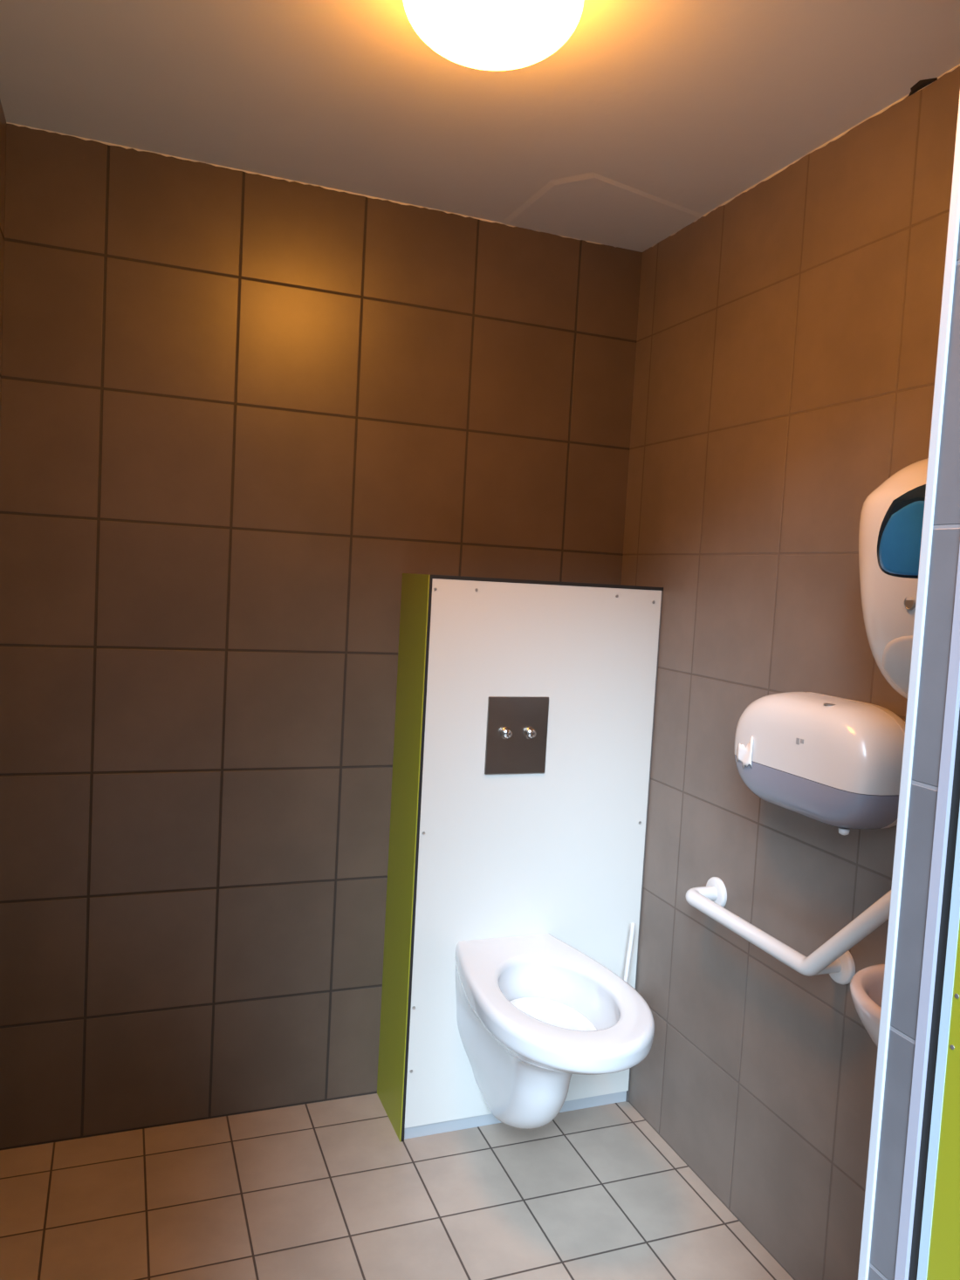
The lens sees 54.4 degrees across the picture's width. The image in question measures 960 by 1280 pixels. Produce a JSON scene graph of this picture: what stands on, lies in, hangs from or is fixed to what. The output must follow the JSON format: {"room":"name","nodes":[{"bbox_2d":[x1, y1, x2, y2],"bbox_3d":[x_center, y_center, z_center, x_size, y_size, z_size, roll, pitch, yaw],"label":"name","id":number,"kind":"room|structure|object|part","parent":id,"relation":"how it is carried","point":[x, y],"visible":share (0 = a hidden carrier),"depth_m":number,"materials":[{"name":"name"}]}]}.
{"room":"public restroom","nodes":[
{"label":"public restroom","id":0,"kind":"room"},
{"bbox_2d":[0,100,6,423],"bbox_3d":[-0.864,0.102,1.366,0.100,2.351,1.587,2,4,-21],"label":"wall","id":1,"kind":"structure","parent":0,"point":[3,121],"depth_m":2.02,"materials":[{"name":"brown tile"}]},
{"bbox_2d":[0,123,642,1150],"bbox_3d":[-0.373,0.055,2.457,1.800,2.351,0.100,2,4,-21],"label":"wall","id":2,"kind":"structure","parent":0,"point":[237,407],"depth_m":2.31,"materials":[{"name":"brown tile"}]},
{"bbox_2d":[0,1093,793,1279],"bbox_3d":[-0.156,1.341,1.800,1.800,0.100,1.687,2,4,-21],"label":"floor","id":3,"kind":"structure","parent":0,"point":[329,1189],"depth_m":2.09,"materials":[{"name":"beige tile"}]},
{"bbox_2d":[376,573,663,1142],"bbox_3d":[0.102,0.547,2.505,0.652,1.415,0.229,2,4,-21],"label":"housing","id":4,"kind":"object","parent":3,"relation":"on","point":[558,852],"visible":0.88,"depth_m":2.38,"materials":[{"name":"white laminate"}]},
{"bbox_3d":[-0.201,0.539,2.389,0.002,1.415,0.228,2,4,-21],"label":"panel","id":5,"kind":"part","parent":4,"relation":"part of","materials":[{"name":"green laminate"}]},
{"bbox_2d":[484,696,548,773],"bbox_3d":[0.096,0.240,2.341,0.165,0.195,0.024,2,4,-21],"label":"flush plate","id":6,"kind":"object","parent":4,"relation":"attached to","point":[516,726],"visible":1,"depth_m":2.34,"materials":[{"name":"metal"}]},
{"bbox_2d":[455,932,655,1129],"bbox_3d":[0.156,0.996,2.129,0.370,0.426,0.585,2,4,-21],"label":"toilet","id":7,"kind":"object","parent":4,"relation":"attached to","point":[534,1012],"visible":1,"depth_m":2.16,"materials":[{"name":"white ceramic"}]},
{"bbox_2d":[622,922,635,982],"bbox_3d":[0.374,0.908,2.473,0.080,0.321,0.086,2,4,-21],"label":"toilet brush","id":8,"kind":"object","parent":4,"relation":"attached to","point":[633,924],"visible":0.22,"depth_m":2.47,"materials":[{"name":"white plastic"}]},
{"bbox_2d":[0,0,959,252],"bbox_3d":[-0.023,-1.098,1.637,1.800,0.105,1.687,2,4,-21],"label":"ceiling","id":9,"kind":"structure","parent":0,"point":[652,117],"depth_m":1.82,"materials":[{"name":"paint"}]},
{"bbox_2d":[402,0,583,70],"bbox_3d":[0.019,-0.980,1.455,0.284,0.112,0.284,2,4,-21],"label":"ceiling lamp","id":10,"kind":"object","parent":9,"relation":"attached to","point":[489,35],"visible":1,"depth_m":1.43,"materials":[{"name":"white glass"}]},
{"bbox_2d":[620,66,959,1279],"bbox_3d":[0.721,0.147,1.978,0.100,2.351,1.587,2,4,-21],"label":"wall","id":11,"kind":"structure","parent":0,"point":[788,332],"depth_m":2.04,"materials":[{"name":"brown tile"}]},
{"bbox_2d":[684,876,890,985],"bbox_3d":[0.662,0.459,1.839,0.102,0.423,0.820,2,4,-21],"label":"grab rail","id":12,"kind":"object","parent":11,"relation":"attached to","point":[833,958],"visible":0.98,"depth_m":1.81,"materials":[{"name":"white metal"}]},
{"bbox_2d":[733,691,905,835],"bbox_3d":[0.653,0.231,1.825,0.132,0.239,0.410,2,4,-21],"label":"dispenser","id":13,"kind":"object","parent":11,"relation":"attached to","point":[833,761],"visible":0.94,"depth_m":1.72,"materials":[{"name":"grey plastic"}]},
{"bbox_2d":[736,735,752,767],"bbox_3d":[0.544,0.229,1.918,0.005,0.070,0.051,2,4,-18],"label":"toilet paper","id":14,"kind":"object","parent":13,"relation":"attached to","point":[743,754],"visible":1,"depth_m":1.92,"materials":[{"name":"white paper"}]},
{"bbox_3d":[0.702,0.231,1.844,0.028,0.234,0.408,2,4,-21],"label":"plate","id":15,"kind":"part","parent":13,"relation":"part of","materials":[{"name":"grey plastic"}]},
{"bbox_2d":[849,964,884,1047],"bbox_3d":[0.720,0.581,1.412,0.285,0.291,0.320,2,4,-21],"label":"basin","id":16,"kind":"object","parent":11,"relation":"attached to","point":[866,984],"visible":0.22,"depth_m":1.45,"materials":[{"name":"white ceramic"}]},
{"bbox_2d":[858,458,928,698],"bbox_3d":[0.751,-0.090,1.489,0.207,0.417,0.333,2,4,-21],"label":"paper towel dispenser","id":17,"kind":"object","parent":11,"relation":"attached to","point":[891,520],"visible":0.62,"depth_m":1.50,"materials":[{"name":"white plastic"}]},
{"bbox_2d":[867,221,959,1279],"bbox_3d":[0.197,0.186,0.971,1.600,2.351,0.052,2,4,-21],"label":"wall","id":18,"kind":"structure","parent":0,"point":[945,544],"depth_m":1.09,"materials":[{"name":"grey tile"}]},
{"bbox_2d":[857,94,959,1279],"bbox_3d":[0.510,0.194,1.115,0.015,2.350,0.014,2,4,-21],"label":"trim","id":19,"kind":"structure","parent":18,"relation":"attached to","point":[954,217],"depth_m":1.10,"materials":[{"name":"white plastic"}]},
{"bbox_2d":[894,545,959,1279],"bbox_3d":[0.049,0.255,0.884,1.115,2.210,0.014,2,4,-21],"label":"trim","id":20,"kind":"structure","parent":18,"relation":"attached to","point":[952,705],"depth_m":1.07,"materials":[{"name":"silver metal"}]},
{"bbox_2d":[908,708,959,1279],"bbox_3d":[0.550,0.295,1.067,0.046,2.160,0.010,2,4,-21],"label":"trim","id":21,"kind":"structure","parent":18,"relation":"attached to","point":[955,788],"depth_m":1.07,"materials":[{"name":"black rubber"}]},
{"bbox_2d":[916,805,959,1279],"bbox_3d":[0.666,0.331,0.666,0.104,2.135,0.822,2,4,-21],"label":"door","id":22,"kind":"structure","parent":18,"relation":"in","point":[939,1252],"depth_m":1.05,"materials":[{"name":"green laminate"}]}
]}

